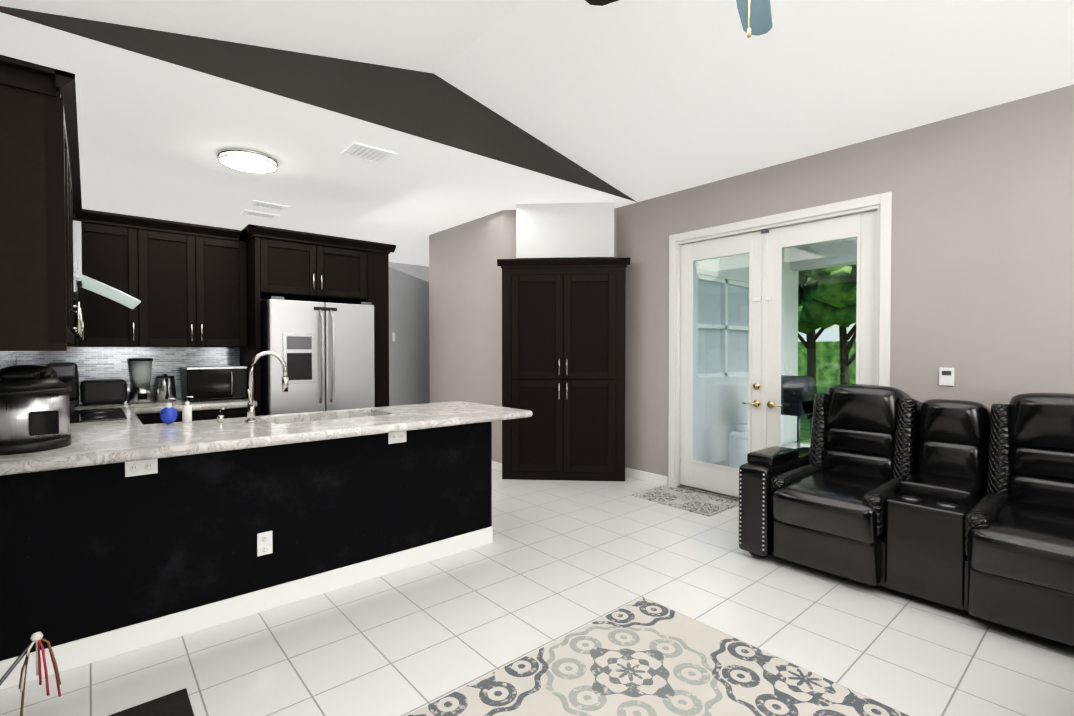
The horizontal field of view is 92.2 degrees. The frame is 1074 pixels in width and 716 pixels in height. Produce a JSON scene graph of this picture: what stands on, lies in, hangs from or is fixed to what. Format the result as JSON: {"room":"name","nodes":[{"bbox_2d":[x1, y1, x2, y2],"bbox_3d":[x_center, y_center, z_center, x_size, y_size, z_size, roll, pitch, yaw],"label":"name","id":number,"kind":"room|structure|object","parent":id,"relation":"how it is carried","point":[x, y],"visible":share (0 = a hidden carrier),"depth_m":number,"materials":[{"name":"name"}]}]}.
{"room":"kitchen","nodes":[
{"label":"kitchen","id":0,"kind":"room"},
{"bbox_2d":[0,422,489,660],"bbox_3d":[-1.329,0.874,2.837,2.540,0.872,0.120,-1,1,-41],"label":"wall","id":1,"kind":"structure","parent":0,"point":[87,551],"depth_m":2.53,"materials":[{"name":"black paint"}]},
{"bbox_2d":[125,459,157,476],"bbox_3d":[-1.793,0.495,2.344,0.118,0.072,0.008,-1,1,-41],"label":"electrical outlet","id":2,"kind":"object","parent":1,"relation":"attached to","point":[141,467],"visible":0.92,"depth_m":2.34,"materials":[{"name":"white plastic"}]},
{"bbox_2d":[0,526,492,690],"bbox_3d":[-1.280,1.253,2.797,2.554,0.115,0.014,-1,1,-41],"label":"baseboard","id":3,"kind":"structure","parent":1,"relation":"attached to","point":[91,649],"depth_m":2.56,"materials":[{"name":"white wood"}]},
{"bbox_2d":[257,531,272,555],"bbox_3d":[-1.411,0.963,2.682,0.072,0.118,0.008,-1,1,-41],"label":"electrical outlet","id":4,"kind":"object","parent":1,"relation":"attached to","point":[264,543],"visible":1,"depth_m":2.68,"materials":[{"name":"white plastic"}]},
{"bbox_2d":[388,431,405,443],"bbox_3d":[-0.852,0.483,3.159,0.118,0.072,0.008,-1,1,-41],"label":"electrical outlet","id":5,"kind":"object","parent":1,"relation":"attached to","point":[396,437],"visible":0.96,"depth_m":3.15,"materials":[{"name":"white plastic"}]},
{"bbox_2d":[490,422,491,526],"bbox_3d":[-0.364,0.804,3.671,0.012,0.756,0.128,-1,1,-41],"label":"trim","id":6,"kind":"structure","parent":1,"relation":"attached to","point":[490,474],"depth_m":3.62,"materials":[{"name":"wood"}]},
{"bbox_2d":[0,6,635,201],"bbox_3d":[-0.753,-1.855,3.838,4.774,0.500,0.002,-1,1,-41],"label":"wall","id":7,"kind":"structure","parent":0,"point":[430,106],"depth_m":3.47,"materials":[{"name":"black paint"}]},
{"bbox_2d":[389,262,428,281],"bbox_3d":[-3.773,-0.278,8.112,6.010,3.020,0.120,-1,1,-41],"label":"ceiling","id":8,"kind":"structure","parent":0,"point":[419,272],"depth_m":9.34,"materials":[{"name":"white paint"}]},
{"bbox_2d":[389,267,429,405],"bbox_3d":[-1.837,0.031,7.484,0.106,2.420,1.736,0,1,8],"label":"wall","id":9,"kind":"structure","parent":0,"point":[409,375],"depth_m":7.28,"materials":[{"name":"grey paint"}]},
{"bbox_2d":[429,210,502,462],"bbox_3d":[-0.869,-0.253,6.384,0.120,3.020,1.636,-1,1,-41],"label":"wall","id":10,"kind":"structure","parent":0,"point":[465,317],"depth_m":6.24,"materials":[{"name":"grey paint"}]},
{"bbox_2d":[492,461,501,471],"bbox_3d":[-0.915,1.211,6.357,0.016,0.095,1.648,-1,1,-41],"label":"baseboard","id":11,"kind":"structure","parent":10,"relation":"attached to","point":[497,466],"depth_m":5.80,"materials":[{"name":"white wood"}]},
{"bbox_2d":[0,469,1073,715],"bbox_3d":[0.160,1.329,3.591,6.170,0.060,12.300,-1,1,-41],"label":"floor","id":12,"kind":"structure","parent":0,"point":[554,561],"depth_m":2.50,"materials":[{"name":"tile"}]},
{"bbox_2d":[0,632,60,715],"bbox_3d":[-1.885,1.163,1.817,0.309,0.311,0.198,-1,1,-41],"label":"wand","id":13,"kind":"object","parent":12,"relation":"on","point":[36,637],"visible":1,"depth_m":1.88,"materials":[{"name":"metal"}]},
{"bbox_2d":[0,55,75,475],"bbox_3d":[-2.097,0.122,2.050,0.358,2.400,0.448,-1,1,-41],"label":"tall cabinet","id":14,"kind":"object","parent":12,"relation":"on","point":[38,304],"depth_m":1.94,"materials":[{"name":"black wood"}]},
{"bbox_2d":[72,155,79,466],"bbox_3d":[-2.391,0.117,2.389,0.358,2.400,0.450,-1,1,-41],"label":"tall cabinet","id":15,"kind":"object","parent":12,"relation":"on","point":[73,156],"depth_m":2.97,"materials":[{"name":"black wood"}]},
{"bbox_2d":[0,371,71,454],"bbox_3d":[-2.245,0.228,2.244,0.336,0.330,0.340,-1,1,-41],"label":"multicooker","id":16,"kind":"object","parent":15,"relation":"on","point":[34,414],"visible":1,"depth_m":2.17,"materials":[{"name":"silver plastic"}]},
{"bbox_2d":[72,147,79,458],"bbox_3d":[-2.685,0.112,2.729,0.358,2.400,0.449,-1,1,-41],"label":"tall cabinet","id":17,"kind":"object","parent":12,"relation":"on","point":[73,148],"depth_m":2.83,"materials":[{"name":"black"}]},
{"bbox_2d":[0,365,74,411],"bbox_3d":[-2.724,0.210,2.797,0.330,0.348,0.280,-1,1,-41],"label":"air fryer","id":18,"kind":"object","parent":17,"relation":"on","point":[36,369],"visible":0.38,"depth_m":2.73,"materials":[{"name":"black plastic"}]},
{"bbox_2d":[76,203,79,346],"bbox_3d":[-3.094,0.105,3.202,0.358,2.400,0.803,-1,1,-41],"label":"tall cabinet","id":19,"kind":"object","parent":12,"relation":"on","point":[77,204],"depth_m":3.62,"materials":[{"name":"black wood"}]},
{"bbox_2d":[70,408,126,422],"bbox_3d":[-2.982,0.373,3.303,0.540,0.009,0.760,-1,1,-41],"label":"cooktop","id":20,"kind":"object","parent":19,"relation":"in","point":[91,415],"visible":0.48,"depth_m":3.32,"materials":[{"name":"black glass"}]},
{"bbox_2d":[80,207,123,466],"bbox_3d":[-3.401,0.092,4.092,0.381,2.400,0.348,-1,1,-41],"label":"tall cabinet","id":21,"kind":"object","parent":12,"relation":"on","point":[101,442],"depth_m":3.92,"materials":[{"name":"black wood"}]},
{"bbox_2d":[46,363,78,406],"bbox_3d":[-3.604,0.203,3.927,0.180,0.330,0.240,-1,1,-41],"label":"coffee maker","id":22,"kind":"object","parent":21,"relation":"on","point":[68,374],"visible":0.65,"depth_m":3.88,"materials":[{"name":"black plastic"}]},
{"bbox_2d":[80,379,129,404],"bbox_3d":[-3.405,0.269,4.080,0.300,0.193,0.170,-1,1,-41],"label":"toaster","id":23,"kind":"object","parent":21,"relation":"on","point":[103,391],"visible":1,"depth_m":4.01,"materials":[{"name":"black plastic"}]},
{"bbox_2d":[109,688,193,715],"bbox_3d":[-1.452,1.323,1.607,0.675,0.009,0.610,-1,1,-41],"label":"mat","id":24,"kind":"object","parent":12,"relation":"on","point":[177,703],"visible":1,"depth_m":1.94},
{"bbox_2d":[120,214,199,461],"bbox_3d":[-3.070,0.090,4.187,0.427,2.400,0.638,-1,1,-41],"label":"tall cabinet","id":25,"kind":"object","parent":12,"relation":"on","point":[158,256],"depth_m":4.17,"materials":[{"name":"black wood"}]},
{"bbox_2d":[129,358,154,402],"bbox_3d":[-3.230,0.183,4.221,0.170,0.360,0.175,-1,1,-41],"label":"blender","id":26,"kind":"object","parent":25,"relation":"on","point":[141,389],"visible":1,"depth_m":4.17,"materials":[{"name":"silver metal"}]},
{"bbox_2d":[155,374,176,401],"bbox_3d":[-3.096,0.247,4.312,0.150,0.230,0.238,-1,1,-41],"label":"kettle","id":27,"kind":"object","parent":25,"relation":"on","point":[165,388],"visible":1,"depth_m":4.26,"materials":[{"name":"silver metal"}]},
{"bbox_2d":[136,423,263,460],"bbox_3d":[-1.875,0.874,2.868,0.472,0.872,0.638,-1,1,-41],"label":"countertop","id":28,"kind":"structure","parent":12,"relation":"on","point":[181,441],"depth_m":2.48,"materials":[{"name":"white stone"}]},
{"bbox_2d":[160,398,177,423],"bbox_3d":[-2.132,0.307,2.993,0.085,0.149,0.055,-1,1,-41],"label":"soap bottle","id":29,"kind":"object","parent":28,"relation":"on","point":[168,414],"visible":1,"depth_m":2.98,"materials":[{"name":"blue plastic"}]},
{"bbox_2d":[182,396,192,422],"bbox_3d":[-2.069,0.303,3.062,0.054,0.154,0.048,-1,1,-41],"label":"sanitizer bottle","id":30,"kind":"object","parent":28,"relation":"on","point":[187,412],"visible":1,"depth_m":3.04,"materials":[{"name":"white plastic"}]},
{"bbox_2d":[217,407,225,421],"bbox_3d":[-1.874,0.337,3.072,0.048,0.086,0.036,-1,1,-41],"label":"soap dispenser","id":31,"kind":"object","parent":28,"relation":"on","point":[220,417],"visible":1,"depth_m":3.06,"materials":[{"name":"silver metal"}]},
{"bbox_2d":[245,351,288,422],"bbox_3d":[-1.621,0.168,3.114,0.245,0.423,0.108,-1,1,-41],"label":"faucet","id":32,"kind":"object","parent":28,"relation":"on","point":[251,405],"visible":1,"depth_m":3.07,"materials":[{"name":"silver metal"}]},
{"bbox_2d":[196,224,259,434],"bbox_3d":[-2.738,0.086,4.474,0.451,2.400,0.638,-1,1,-41],"label":"tall cabinet","id":33,"kind":"object","parent":12,"relation":"on","point":[199,292],"depth_m":4.44,"materials":[{"name":"black wood"}]},
{"bbox_2d":[181,365,247,401],"bbox_3d":[-2.810,0.216,4.507,0.440,0.285,0.402,-1,1,-41],"label":"microwave","id":34,"kind":"object","parent":33,"relation":"on","point":[209,382],"visible":0.94,"depth_m":4.37,"materials":[{"name":"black metal"}]},
{"bbox_2d":[260,226,371,446],"bbox_3d":[-2.206,0.079,4.935,0.957,2.400,0.638,-1,1,-41],"label":"tall cabinet","id":35,"kind":"object","parent":12,"relation":"on","point":[295,265],"depth_m":4.55,"materials":[{"name":"black wood"}]},
{"bbox_2d":[261,296,374,415],"bbox_3d":[-2.094,0.381,4.821,0.900,1.800,0.868,-1,1,-41],"label":"fridge","id":36,"kind":"object","parent":12,"relation":"on","point":[325,351],"visible":0.5,"depth_m":4.48,"materials":[{"name":"silver metal"}]},
{"bbox_2d":[368,241,391,434],"bbox_3d":[-1.765,0.073,5.316,0.208,2.400,0.638,-1,1,-41],"label":"panel","id":37,"kind":"object","parent":12,"relation":"on","point":[378,253],"depth_m":5.08,"materials":[{"name":"black wood"}]},
{"bbox_2d":[497,257,629,480],"bbox_3d":[0.276,0.124,5.427,1.366,2.295,0.250,0,1,4],"label":"pantry","id":38,"kind":"object","parent":12,"relation":"on","point":[563,350],"visible":1,"depth_m":5.34,"materials":[{"name":"black wood"}]},
{"bbox_2d":[407,597,907,715],"bbox_3d":[0.696,1.333,0.841,2.400,0.011,3.140,-1,1,-41],"label":"rug","id":39,"kind":"object","parent":12,"relation":"on","point":[642,656],"visible":0.92,"depth_m":2.09,"materials":[{"name":"beige fabric"}]},
{"bbox_2d":[631,485,738,515],"bbox_3d":[1.333,1.278,4.672,0.520,0.009,0.800,-1,1,-41],"label":"doormat","id":40,"kind":"object","parent":12,"relation":"on","point":[702,504],"visible":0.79,"depth_m":4.62,"materials":[{"name":"grey fabric"}]},
{"bbox_2d":[739,384,1073,646],"bbox_3d":[2.323,0.744,2.968,1.085,1.119,1.960,-1,1,-41],"label":"sofa","id":41,"kind":"object","parent":12,"relation":"on","point":[966,505],"visible":1,"depth_m":2.85,"materials":[{"name":"black leather"}]},
{"bbox_2d":[0,0,1073,266],"bbox_3d":[0.160,-1.866,3.544,6.010,0.589,12.140,-1,1,-41],"label":"ceiling","id":42,"kind":"structure","parent":0,"point":[639,100],"depth_m":3.45,"materials":[{"name":"white paint"}]},
{"bbox_2d":[217,148,277,173],"bbox_3d":[-2.323,-1.570,4.163,0.430,0.077,0.430,-1,1,-41],"label":"ceiling light","id":43,"kind":"object","parent":42,"relation":"attached to","point":[247,160],"visible":1,"depth_m":4.07,"materials":[{"name":"white glass"}]},
{"bbox_2d":[240,210,279,219],"bbox_3d":[-3.149,-1.627,5.881,0.360,0.013,0.220,-1,1,-41],"label":"ceiling vent","id":44,"kind":"object","parent":42,"relation":"in","point":[260,214],"visible":0.98,"depth_m":5.87,"materials":[{"name":"white metal"}]},
{"bbox_2d":[248,200,289,210],"bbox_3d":[-2.863,-1.622,5.520,0.360,0.013,0.220,-1,1,-41],"label":"ceiling vent","id":45,"kind":"object","parent":42,"relation":"in","point":[266,205],"visible":1,"depth_m":5.51,"materials":[{"name":"white metal"}]},
{"bbox_2d":[340,142,396,164],"bbox_3d":[-1.323,-1.601,4.062,0.340,0.013,0.300,-1,1,-41],"label":"ceiling vent","id":46,"kind":"object","parent":42,"relation":"in","point":[363,152],"visible":1,"depth_m":4.05,"materials":[{"name":"white metal"}]},
{"bbox_2d":[585,0,772,37],"bbox_3d":[0.789,-1.654,1.988,0.969,0.834,0.969,0,1,-16],"label":"ceiling fan","id":47,"kind":"object","parent":42,"relation":"hanging from","point":[755,17],"visible":1,"depth_m":2.39,"materials":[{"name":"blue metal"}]},
{"bbox_2d":[503,208,616,258],"bbox_3d":[0.265,-0.243,5.765,1.024,3.020,0.984,-1,1,-41],"label":"wall","id":48,"kind":"structure","parent":0,"point":[509,234],"depth_m":5.70,"materials":[{"name":"white paint"}]},
{"bbox_2d":[516,202,613,258],"bbox_3d":[0.302,-1.345,5.559,1.030,0.570,0.240,0,1,4],"label":"wall","id":49,"kind":"structure","parent":0,"point":[563,230],"depth_m":5.44,"materials":[{"name":"white paint"}]},
{"bbox_2d":[617,85,1073,475],"bbox_3d":[3.229,-0.203,3.017,0.140,3.020,7.050,-1,1,-41],"label":"wall","id":50,"kind":"structure","parent":0,"point":[982,265],"depth_m":3.47,"materials":[{"name":"grey paint"}]},
{"bbox_2d":[625,467,667,485],"bbox_3d":[1.082,1.225,5.401,0.014,0.095,0.672,-1,1,-41],"label":"baseboard","id":51,"kind":"structure","parent":50,"relation":"attached to","point":[632,473],"depth_m":5.33,"materials":[{"name":"white wood"}]},
{"bbox_2d":[668,192,891,501],"bbox_3d":[1.971,0.044,4.459,0.156,2.485,1.870,-1,1,-41],"label":"french door","id":52,"kind":"structure","parent":50,"relation":"attached to","point":[866,221],"depth_m":4.43,"materials":[{"name":"white wood"}]},
{"bbox_2d":[939,368,953,385],"bbox_3d":[2.745,0.126,3.463,0.014,0.120,0.080,-1,1,-41],"label":"wall control","id":53,"kind":"object","parent":50,"relation":"attached to","point":[946,376],"visible":1,"depth_m":3.46,"materials":[{"name":"white plastic"}]},
{"bbox_3d":[-2.027,-0.181,1.596,0.120,3.020,12.020,-1,1,-41],"label":"wall","id":54,"kind":"structure","parent":0,"visible":0},
{"bbox_2d":[73,220,140,308],"bbox_3d":[-2.977,-0.595,3.294,0.670,0.493,0.788,-1,1,-41],"label":"range hood","id":55,"kind":"object","parent":54,"relation":"attached to","point":[103,289],"visible":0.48,"depth_m":3.18,"materials":[{"name":"silver metal"}]},
{"label":"outside","id":56,"kind":"structure","parent":0,"visible":0},
{"bbox_2d":[795,385,829,443],"bbox_3d":[21.082,1.049,24.810,55.356,0.070,70.000,-1,1,-41],"label":"lawn","id":57,"kind":"structure","parent":56,"point":[804,418],"depth_m":9.51,"materials":[{"name":"green plant"}]},
{"bbox_2d":[712,442,809,466],"bbox_3d":[3.536,1.289,5.356,3.355,0.025,3.150,-1,1,-41],"label":"patio","id":58,"kind":"structure","parent":57,"relation":"on","point":[785,445],"depth_m":7.29,"materials":[{"name":"concrete"}]},
{"bbox_2d":[729,424,747,467],"bbox_3d":[2.334,0.995,5.865,0.300,0.480,0.300,-1,1,-41],"label":"propane tank","id":59,"kind":"object","parent":58,"relation":"on","point":[735,448],"depth_m":5.77,"materials":[{"name":"white metal"}]},
{"bbox_2d":[781,375,816,447],"bbox_3d":[2.881,0.732,6.070,0.440,1.060,0.600,-1,1,-41],"label":"grill","id":60,"kind":"object","parent":58,"relation":"on","point":[797,401],"depth_m":5.80,"materials":[{"name":"black metal"}]},
{"bbox_2d":[693,237,856,462],"bbox_3d":[2.920,-0.226,6.275,3.655,3.030,1.420,-1,1,-41],"label":"wall","id":61,"kind":"structure","parent":57,"relation":"on","point":[715,346],"depth_m":4.86,"materials":[{"name":"white"}]},
{"bbox_2d":[798,277,824,357],"bbox_3d":[7.101,-1.615,13.502,3.651,5.600,3.359,-1,1,-41],"label":"tree","id":62,"kind":"object","parent":57,"relation":"on","point":[821,330],"depth_m":13.51,"materials":[{"name":"brown plant"}]},
{"bbox_2d":[798,265,849,418],"bbox_3d":[5.575,-1.071,10.491,3.009,4.600,3.120,-1,1,-41],"label":"tree","id":63,"kind":"object","parent":57,"relation":"on","point":[812,293],"depth_m":10.37,"materials":[{"name":"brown plant"}]},
{"bbox_2d":[798,331,855,385],"bbox_3d":[14.525,-0.016,19.118,3.300,2.230,70.000,-1,1,-41],"label":"hedge","id":64,"kind":"object","parent":57,"relation":"on","point":[833,367],"depth_m":20.32,"materials":[{"name":"green plant"}]},
{"bbox_2d":[798,264,856,383],"bbox_3d":[5.144,-0.761,8.300,2.534,4.054,2.606,-1,1,-41],"label":"tree","id":65,"kind":"object","parent":57,"relation":"on","point":[826,303],"depth_m":7.84,"materials":[{"name":"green plant"}]}
]}

